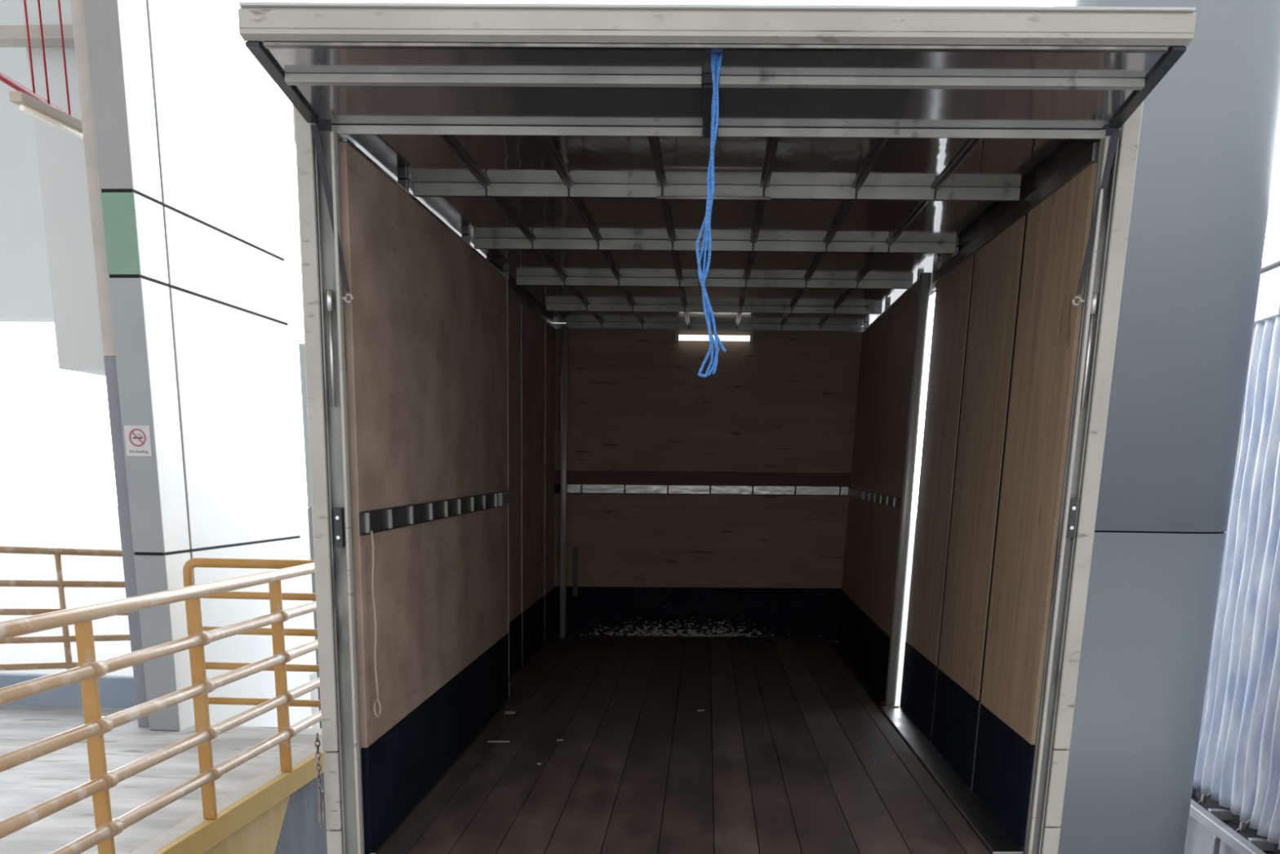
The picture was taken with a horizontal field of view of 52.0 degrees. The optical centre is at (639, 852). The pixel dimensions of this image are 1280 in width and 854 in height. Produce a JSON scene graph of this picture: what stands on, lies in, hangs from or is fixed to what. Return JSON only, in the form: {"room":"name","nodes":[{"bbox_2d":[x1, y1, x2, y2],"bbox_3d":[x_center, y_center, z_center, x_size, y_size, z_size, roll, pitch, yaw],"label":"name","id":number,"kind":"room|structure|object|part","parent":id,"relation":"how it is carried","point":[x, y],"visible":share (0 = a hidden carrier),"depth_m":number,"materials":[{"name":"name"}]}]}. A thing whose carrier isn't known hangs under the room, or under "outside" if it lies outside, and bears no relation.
{"room":"distribution center","nodes":[
{"label":"distribution center","id":0,"kind":"room"},
{"bbox_2d":[0,0,53,322],"bbox_3d":[-8.330,-7.104,11.975,9.000,4.154,0.448,2,17,5],"label":"wall","id":1,"kind":"structure","parent":0,"point":[25,295],"depth_m":11.88,"materials":[{"name":"paint"}]},
{"bbox_2d":[21,0,105,376],"bbox_3d":[-3.899,-6.328,10.547,1.090,4.766,2.054,2,17,5],"label":"wall","id":2,"kind":"structure","parent":0,"point":[60,153],"depth_m":9.96,"materials":[{"name":"paint"}]},
{"bbox_2d":[0,24,74,47],"bbox_3d":[-5.843,-6.005,9.663,4.400,0.106,0.196,2,17,5],"label":"trim","id":3,"kind":"structure","parent":2,"relation":"attached to","point":[11,36],"depth_m":9.51,"materials":[{"name":"beige paint"}]},
{"bbox_2d":[83,0,203,730],"bbox_3d":[-2.879,-3.206,7.698,0.201,6.556,0.673,1,17,3],"label":"wall pillar","id":4,"kind":"structure","parent":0,"point":[102,22],"depth_m":7.45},
{"bbox_2d":[124,425,151,456],"bbox_3d":[-2.913,-2.391,7.612,0.152,0.170,0.007,2,17,5],"label":"no smoking sign","id":5,"kind":"object","parent":4,"relation":"attached to","point":[137,437],"visible":1,"depth_m":7.61,"materials":[{"name":"white plastic"}]},
{"bbox_2d":[0,645,319,728],"bbox_3d":[-5.536,-1.256,11.298,5.212,0.787,3.206,1,17,3],"label":"floor","id":6,"kind":"structure","parent":0,"point":[8,655],"depth_m":12.06,"materials":[{"name":"concrete"}]},
{"bbox_2d":[0,546,133,671],"bbox_3d":[-5.143,-1.831,9.945,4.018,1.170,0.062,-5,18,-19],"label":"guard railing","id":7,"kind":"object","parent":6,"relation":"on","point":[66,638],"visible":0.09,"depth_m":10.13,"materials":[{"name":"metal"}]},
{"bbox_3d":[-5.138,-2.282,9.815,4.014,0.231,0.052,-5,18,-19],"label":"handrail","id":8,"kind":"part","parent":7,"relation":"part of","materials":[{"name":"yellow metal"}]},
{"bbox_3d":[-5.141,-2.037,9.885,4.014,0.167,0.052,-5,18,-19],"label":"rail","id":9,"kind":"part","parent":7,"relation":"part of","materials":[{"name":"yellow metal"}]},
{"bbox_3d":[-4.473,-1.826,10.195,0.048,1.022,0.060,1,17,3],"label":"post","id":10,"kind":"part","parent":7,"relation":"part of","materials":[{"name":"metal"}]},
{"bbox_3d":[-5.143,-1.830,9.944,4.014,0.167,0.052,-5,18,-19],"label":"rail","id":11,"kind":"part","parent":7,"relation":"part of","materials":[{"name":"metal"}]},
{"bbox_3d":[-5.146,-1.614,10.007,4.013,0.071,0.052,-5,18,-19],"label":"rail","id":12,"kind":"part","parent":7,"relation":"part of","materials":[{"name":"metal"}]},
{"bbox_3d":[-5.149,-1.417,10.063,4.013,0.071,0.052,-5,18,-19],"label":"rail","id":13,"kind":"part","parent":7,"relation":"part of","materials":[{"name":"brown metal"}]},
{"bbox_2d":[117,0,312,730],"bbox_3d":[-2.849,-3.458,8.591,0.300,6.571,2.513,2,17,5],"label":"wall","id":14,"kind":"structure","parent":0,"point":[215,108],"depth_m":8.41,"materials":[{"name":"white paint"}]},
{"bbox_2d":[0,672,136,707],"bbox_3d":[-5.714,-1.114,9.072,5.100,0.321,0.112,2,17,5],"label":"trim","id":15,"kind":"structure","parent":14,"relation":"attached to","point":[115,691],"depth_m":8.86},
{"bbox_2d":[70,0,149,727],"bbox_3d":[-3.020,-3.613,7.642,0.115,5.745,0.567,2,17,5],"label":"pillar","id":16,"kind":"structure","parent":14,"relation":"attached to","point":[77,6],"depth_m":7.56,"materials":[{"name":"beige paint"}]},
{"bbox_2d":[203,772,328,853],"bbox_3d":[-2.153,0.552,5.256,0.159,0.764,6.408,2,17,5],"label":"platform","id":17,"kind":"object","parent":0,"point":[291,826],"depth_m":7.10,"materials":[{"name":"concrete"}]},
{"bbox_2d":[0,704,322,853],"bbox_3d":[-5.311,-0.027,5.661,6.767,0.201,7.182,1,17,3],"label":"platform","id":18,"kind":"object","parent":17,"relation":"on","point":[24,786],"visible":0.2,"depth_m":6.95,"materials":[{"name":"concrete"}]},
{"bbox_2d":[0,562,321,853],"bbox_3d":[-2.016,-0.484,5.229,0.086,1.110,5.545,2,17,5],"label":"guard railing","id":19,"kind":"object","parent":18,"relation":"on","point":[88,671],"visible":0.93,"depth_m":5.32,"materials":[{"name":"beige metal"}]},
{"bbox_3d":[-2.055,-0.385,4.959,0.059,1.027,0.042,1,17,3],"label":"post","id":20,"kind":"part","parent":19,"relation":"part of","materials":[{"name":"yellow metal"}]},
{"bbox_3d":[-1.999,-0.959,5.090,0.056,0.119,5.535,2,17,5],"label":"handrail","id":21,"kind":"part","parent":19,"relation":"part of","materials":[{"name":"yellow metal"}]},
{"bbox_3d":[-2.001,-0.759,5.148,0.052,0.115,5.535,2,17,5],"label":"rail","id":22,"kind":"part","parent":19,"relation":"part of","materials":[{"name":"beige metal"}]},
{"bbox_3d":[-2.004,-0.556,5.206,0.052,0.115,5.535,2,17,5],"label":"rail","id":23,"kind":"part","parent":19,"relation":"part of","materials":[{"name":"metal"}]},
{"bbox_3d":[-2.007,-0.352,5.264,0.052,0.115,5.535,2,17,5],"label":"rail","id":24,"kind":"part","parent":19,"relation":"part of","materials":[{"name":"metal"}]},
{"bbox_3d":[-2.009,-0.171,5.316,0.052,0.115,5.535,2,17,5],"label":"rail","id":25,"kind":"part","parent":19,"relation":"part of","materials":[{"name":"yellow metal"}]},
{"bbox_3d":[-1.971,-0.652,5.898,0.059,1.027,0.042,1,17,3],"label":"post","id":26,"kind":"part","parent":19,"relation":"part of","materials":[{"name":"metal"}]},
{"bbox_3d":[-1.883,-0.931,6.875,0.059,1.027,0.042,1,17,3],"label":"post","id":27,"kind":"part","parent":19,"relation":"part of","materials":[{"name":"yellow metal"}]},
{"bbox_2d":[128,737,322,853],"bbox_3d":[-2.115,0.099,5.139,0.100,0.078,6.430,2,17,5],"label":"trim","id":28,"kind":"structure","parent":18,"relation":"on","point":[155,844],"depth_m":6.33,"materials":[{"name":"beige paint"}]},
{"bbox_2d":[152,748,324,853],"bbox_3d":[-2.049,0.157,5.150,0.035,0.194,6.431,2,17,5],"label":"trim","id":29,"kind":"structure","parent":18,"relation":"attached to","point":[211,832],"depth_m":6.37,"materials":[{"name":"yellow paint"}]},
{"bbox_2d":[182,557,320,728],"bbox_3d":[-2.251,-1.249,7.953,0.993,1.042,0.093,1,17,3],"label":"guard railing","id":30,"kind":"object","parent":18,"relation":"on","point":[188,568],"visible":0.44,"depth_m":7.87,"materials":[{"name":"metal"}]},
{"bbox_3d":[-2.236,-1.541,7.864,0.930,0.044,0.044,2,17,5],"label":"rail","id":31,"kind":"part","parent":30,"relation":"part of","materials":[{"name":"yellow metal"}]},
{"bbox_3d":[-2.239,-1.337,7.923,0.930,0.044,0.044,2,17,5],"label":"rail","id":32,"kind":"part","parent":30,"relation":"part of","materials":[{"name":"yellow metal"}]},
{"bbox_3d":[-2.242,-1.131,7.982,0.930,0.044,0.044,2,17,5],"label":"rail","id":33,"kind":"part","parent":30,"relation":"part of","materials":[{"name":"metal"}]},
{"bbox_3d":[-2.244,-0.924,8.041,0.930,0.044,0.044,2,17,5],"label":"rail","id":34,"kind":"part","parent":30,"relation":"part of","materials":[{"name":"metal"}]},
{"bbox_2d":[298,343,321,728],"bbox_3d":[-2.494,-2.537,11.190,0.535,3.354,0.457,1,17,3],"label":"wall pillar","id":35,"kind":"structure","parent":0,"point":[301,346],"depth_m":10.81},
{"bbox_2d":[0,503,915,705],"bbox_3d":[2.975,-7.262,34.193,123.889,1.382,114.250,1,17,3],"label":"wall","id":36,"kind":"structure","parent":0,"point":[46,526],"depth_m":33.60,"materials":[{"name":"concrete"}]},
{"bbox_2d":[238,1,1195,853],"bbox_3d":[0.335,-1.490,7.162,2.489,3.393,7.290,1,17,3],"label":"lorry","id":37,"kind":"object","parent":36,"relation":"on","point":[583,533],"visible":0.98,"depth_m":5.07,"materials":[{"name":"brown wood"}]},
{"bbox_3d":[-0.961,-2.110,3.545,0.036,0.135,0.517,1,17,3],"label":"flap rail","id":38,"kind":"part","parent":37,"relation":"part of","materials":[{"name":"metal"}]},
{"bbox_3d":[-1.014,-0.844,4.230,0.091,2.919,0.058,1,17,3],"label":"frame post","id":39,"kind":"part","parent":37,"relation":"part of","materials":[{"name":"grey metal"}]},
{"bbox_2d":[314,732,325,831],"bbox_3d":[-1.064,-0.236,4.356,0.021,0.336,0.020,-13,22,-39],"label":"chain","id":40,"kind":"object","parent":37,"relation":"hanging from","point":[321,806],"visible":1,"depth_m":4.36,"materials":[{"name":"metal"}]},
{"bbox_3d":[-0.916,-1.904,3.886,0.087,0.445,0.010,-3,17,-12],"label":"flap arm","id":41,"kind":"part","parent":37,"relation":"part of"},
{"bbox_3d":[-0.941,-1.540,4.007,0.019,0.334,0.019,8,18,24],"label":"lock rod","id":42,"kind":"part","parent":37,"relation":"part of","materials":[{"name":"metal"}]},
{"bbox_3d":[-0.954,-1.032,4.161,0.026,0.122,0.036,1,17,3],"label":"latch plate","id":43,"kind":"part","parent":37,"relation":"part of","materials":[{"name":"metal"}]},
{"bbox_2d":[370,530,381,717],"bbox_3d":[-0.884,-0.754,4.353,0.026,0.615,0.007,1,17,3],"label":"pull cord","id":44,"kind":"object","parent":37,"relation":"hanging from","point":[371,531],"visible":1,"depth_m":4.35,"materials":[{"name":"white fabric"}]},
{"bbox_3d":[-0.831,-2.579,5.415,0.093,0.021,3.180,2,17,3],"label":"trim","id":45,"kind":"part","parent":37,"relation":"part of","materials":[{"name":"metal"}]},
{"bbox_3d":[-0.853,-1.690,5.681,0.110,1.859,3.180,2,17,3],"label":"plywood panel","id":46,"kind":"part","parent":37,"relation":"part of","materials":[{"name":"brown wood"}]},
{"bbox_3d":[-0.802,-1.509,5.728,0.026,0.075,3.170,2,17,3],"label":"tie rail","id":47,"kind":"part","parent":37,"relation":"part of","materials":[{"name":"metal"}]},
{"bbox_3d":[-0.833,-0.446,6.041,0.022,0.025,3.200,2,17,3],"label":"floor trim","id":48,"kind":"part","parent":37,"relation":"part of","materials":[{"name":"metal"}]},
{"bbox_2d":[488,740,510,742],"bbox_3d":[-0.684,-0.543,6.379,0.109,0.006,0.020,1,17,3],"label":"wood splinter","id":49,"kind":"object","parent":37,"relation":"on","point":[489,740],"visible":1,"depth_m":6.38,"materials":[{"name":"grey wood"}]},
{"bbox_2d":[504,711,515,713],"bbox_3d":[-0.706,-0.766,7.141,0.061,0.005,0.071,1,17,3],"label":"paper scrap","id":50,"kind":"object","parent":37,"relation":"on","point":[505,712],"visible":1,"depth_m":7.13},
{"bbox_3d":[-0.787,-2.307,7.764,0.036,1.878,1.119,2,17,3],"label":"plywood panel","id":51,"kind":"part","parent":37,"relation":"part of","materials":[{"name":"brown wood"}]},
{"bbox_3d":[-0.713,-3.474,8.368,0.015,0.020,2.955,2,17,3],"label":"trim","id":52,"kind":"part","parent":37,"relation":"part of","materials":[{"name":"metal"}]},
{"bbox_3d":[-0.724,-2.641,8.881,0.036,1.886,1.184,2,17,3],"label":"plywood panel","id":53,"kind":"part","parent":37,"relation":"part of","materials":[{"name":"brown wood"}]},
{"bbox_3d":[-0.748,-1.322,9.007,0.035,0.032,2.965,2,17,3],"label":"floor trim","id":54,"kind":"part","parent":37,"relation":"part of","materials":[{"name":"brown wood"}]},
{"bbox_3d":[-0.675,-2.902,9.751,0.037,1.890,0.604,1,17,3],"label":"plywood panel","id":55,"kind":"part","parent":37,"relation":"part of","materials":[{"name":"brown wood"}]},
{"bbox_3d":[-0.577,-2.768,9.938,0.076,2.270,0.050,1,17,3],"label":"corner post","id":56,"kind":"part","parent":37,"relation":"part of","materials":[{"name":"grey metal"}]},
{"bbox_3d":[-0.507,-2.201,10.277,0.044,0.372,0.002,1,17,3],"label":"patch plate","id":57,"kind":"part","parent":37,"relation":"part of","materials":[{"name":"grey metal"}]},
{"bbox_3d":[0.464,-2.783,10.049,2.270,0.082,0.014,1,17,3],"label":"tie rail","id":58,"kind":"part","parent":37,"relation":"part of","materials":[{"name":"silver metal"}]},
{"bbox_3d":[0.468,-2.497,10.151,2.301,0.890,0.018,1,17,3],"label":"plywood panel","id":59,"kind":"part","parent":37,"relation":"part of","materials":[{"name":"brown wood"}]},
{"bbox_3d":[0.498,-3.398,9.880,2.317,1.007,0.018,1,17,3],"label":"plywood panel","id":60,"kind":"part","parent":37,"relation":"part of","materials":[{"name":"brown wood"}]},
{"bbox_2d":[695,53,726,377],"bbox_3d":[0.191,-1.645,3.416,0.090,0.768,0.024,1,17,3],"label":"rope","id":61,"kind":"object","parent":37,"relation":"hanging from","point":[716,60],"visible":1,"depth_m":3.42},
{"bbox_3d":[0.263,-2.336,4.678,0.408,0.012,0.010,1,17,3],"label":"tie rod","id":62,"kind":"part","parent":37,"relation":"part of","materials":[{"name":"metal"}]},
{"bbox_2d":[675,333,753,342],"bbox_3d":[0.550,-3.810,9.710,0.578,0.047,0.066,1,17,3],"label":"tube light","id":63,"kind":"object","parent":37,"relation":"attached to","point":[677,337],"visible":0.95,"depth_m":9.69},
{"bbox_3d":[0.209,-2.148,3.800,2.326,0.146,0.037,1,17,3],"label":"header rail","id":64,"kind":"part","parent":37,"relation":"part of","materials":[{"name":"metal"}]},
{"bbox_3d":[1.489,-2.303,8.487,0.014,0.066,3.135,2,17,3],"label":"tie rail","id":65,"kind":"part","parent":37,"relation":"part of","materials":[{"name":"metal"}]},
{"bbox_3d":[1.513,-2.486,8.426,0.062,1.862,3.186,2,17,3],"label":"plywood panel","id":66,"kind":"part","parent":37,"relation":"part of","materials":[{"name":"brown wood"}]},
{"bbox_3d":[1.538,-3.376,8.159,0.015,0.023,3.185,2,17,3],"label":"trim","id":67,"kind":"part","parent":37,"relation":"part of","materials":[{"name":"wood"}]},
{"bbox_3d":[1.395,-1.844,6.861,0.088,2.188,0.070,1,17,3],"label":"post","id":68,"kind":"part","parent":37,"relation":"part of","materials":[{"name":"silver metal"}]},
{"bbox_3d":[1.426,-1.841,6.291,0.044,1.767,0.948,1,17,3],"label":"plywood panel","id":69,"kind":"part","parent":37,"relation":"part of","materials":[{"name":"brown wood"}]},
{"bbox_3d":[1.293,-0.386,5.781,0.106,0.080,2.921,1,17,2],"label":"floor sill","id":70,"kind":"part","parent":37,"relation":"part of","materials":[{"name":"metal"}]},
{"bbox_3d":[1.379,-1.562,5.352,0.039,1.754,0.908,1,17,3],"label":"plywood panel","id":71,"kind":"part","parent":37,"relation":"part of","materials":[{"name":"brown wood"}]},
{"bbox_3d":[1.399,-2.444,5.156,0.027,0.061,2.830,1,17,3],"label":"trim","id":72,"kind":"part","parent":37,"relation":"part of","materials":[{"name":"metal"}]},
{"bbox_3d":[1.335,-1.303,4.476,0.033,1.742,0.818,1,17,3],"label":"plywood panel","id":73,"kind":"part","parent":37,"relation":"part of","materials":[{"name":"brown wood"}]},
{"bbox_3d":[1.329,-1.033,4.041,0.025,0.117,0.036,1,17,3],"label":"latch plate","id":74,"kind":"part","parent":37,"relation":"part of","materials":[{"name":"metal"}]},
{"bbox_3d":[1.335,-1.493,3.902,0.019,0.321,0.019,-5,18,-19],"label":"lock rod","id":75,"kind":"part","parent":37,"relation":"part of","materials":[{"name":"metal"}]},
{"bbox_3d":[1.370,-0.823,4.112,0.068,2.804,0.058,1,17,3],"label":"frame post","id":76,"kind":"part","parent":37,"relation":"part of","materials":[{"name":"grey metal"}]},
{"bbox_3d":[1.321,-1.844,3.786,0.075,0.428,0.011,7,18,21],"label":"flap arm","id":77,"kind":"part","parent":37,"relation":"part of"},
{"bbox_3d":[1.330,-2.038,3.446,0.036,0.129,0.517,1,17,3],"label":"flap rail","id":78,"kind":"part","parent":37,"relation":"part of","materials":[{"name":"metal"}]},
{"bbox_2d":[1183,253,1279,853],"bbox_3d":[4.331,-1.085,6.140,2.760,3.552,4.031,1,17,3],"label":"trailer","id":79,"kind":"object","parent":36,"relation":"on","point":[1235,803],"visible":0.57,"depth_m":6.96,"materials":[{"name":"metal"}]},
{"bbox_3d":[3.061,0.001,6.563,0.060,0.105,3.900,2,17,5],"label":"rail","id":80,"kind":"part","parent":79,"relation":"part of","materials":[{"name":"grey metal"}]},
{"bbox_3d":[3.220,-2.638,5.795,0.130,0.345,3.903,2,17,5],"label":"rail","id":81,"kind":"part","parent":79,"relation":"part of","materials":[{"name":"white metal"}]},
{"bbox_2d":[1053,0,1279,853],"bbox_3d":[2.257,-2.626,5.911,0.910,6.560,0.941,1,17,3],"label":"wall pillar","id":82,"kind":"structure","parent":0,"point":[1209,134],"depth_m":5.69,"materials":[{"name":"grey metal"}]},
{"bbox_3d":[-5.455,-8.057,8.627,5.360,0.256,4.986,1,17,3],"label":"ceiling","id":83,"kind":"structure","parent":0,"visible":0},
{"bbox_2d":[0,0,71,115],"bbox_3d":[-3.704,-6.116,7.806,0.050,3.039,2.707,1,17,1],"label":"pipe","id":84,"kind":"object","parent":83,"relation":"hanging from","point":[6,80],"visible":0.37,"depth_m":8.09,"materials":[{"name":"red metal"}]},
{"bbox_3d":[-3.697,-6.087,7.640,0.015,3.000,0.049,1,17,3],"label":"hanger rod","id":85,"kind":"part","parent":84,"relation":"part of","materials":[{"name":"red paint"}]},
{"bbox_3d":[-3.687,-6.136,7.813,0.015,3.000,0.049,1,17,3],"label":"hanger rod","id":86,"kind":"part","parent":84,"relation":"part of","materials":[{"name":"red paint"}]},
{"bbox_2d":[8,91,83,138],"bbox_3d":[-3.657,-4.598,8.217,0.080,0.099,0.874,3,17,7],"label":"strip light","id":87,"kind":"object","parent":84,"relation":"hanging from","point":[33,106],"visible":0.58,"depth_m":8.07,"materials":[{"name":"white plastic"}]},
{"bbox_3d":[-3.713,-6.242,8.181,0.015,3.000,0.049,1,17,3],"label":"hanger rod","id":88,"kind":"part","parent":84,"relation":"part of","materials":[{"name":"red paint"}]}
]}

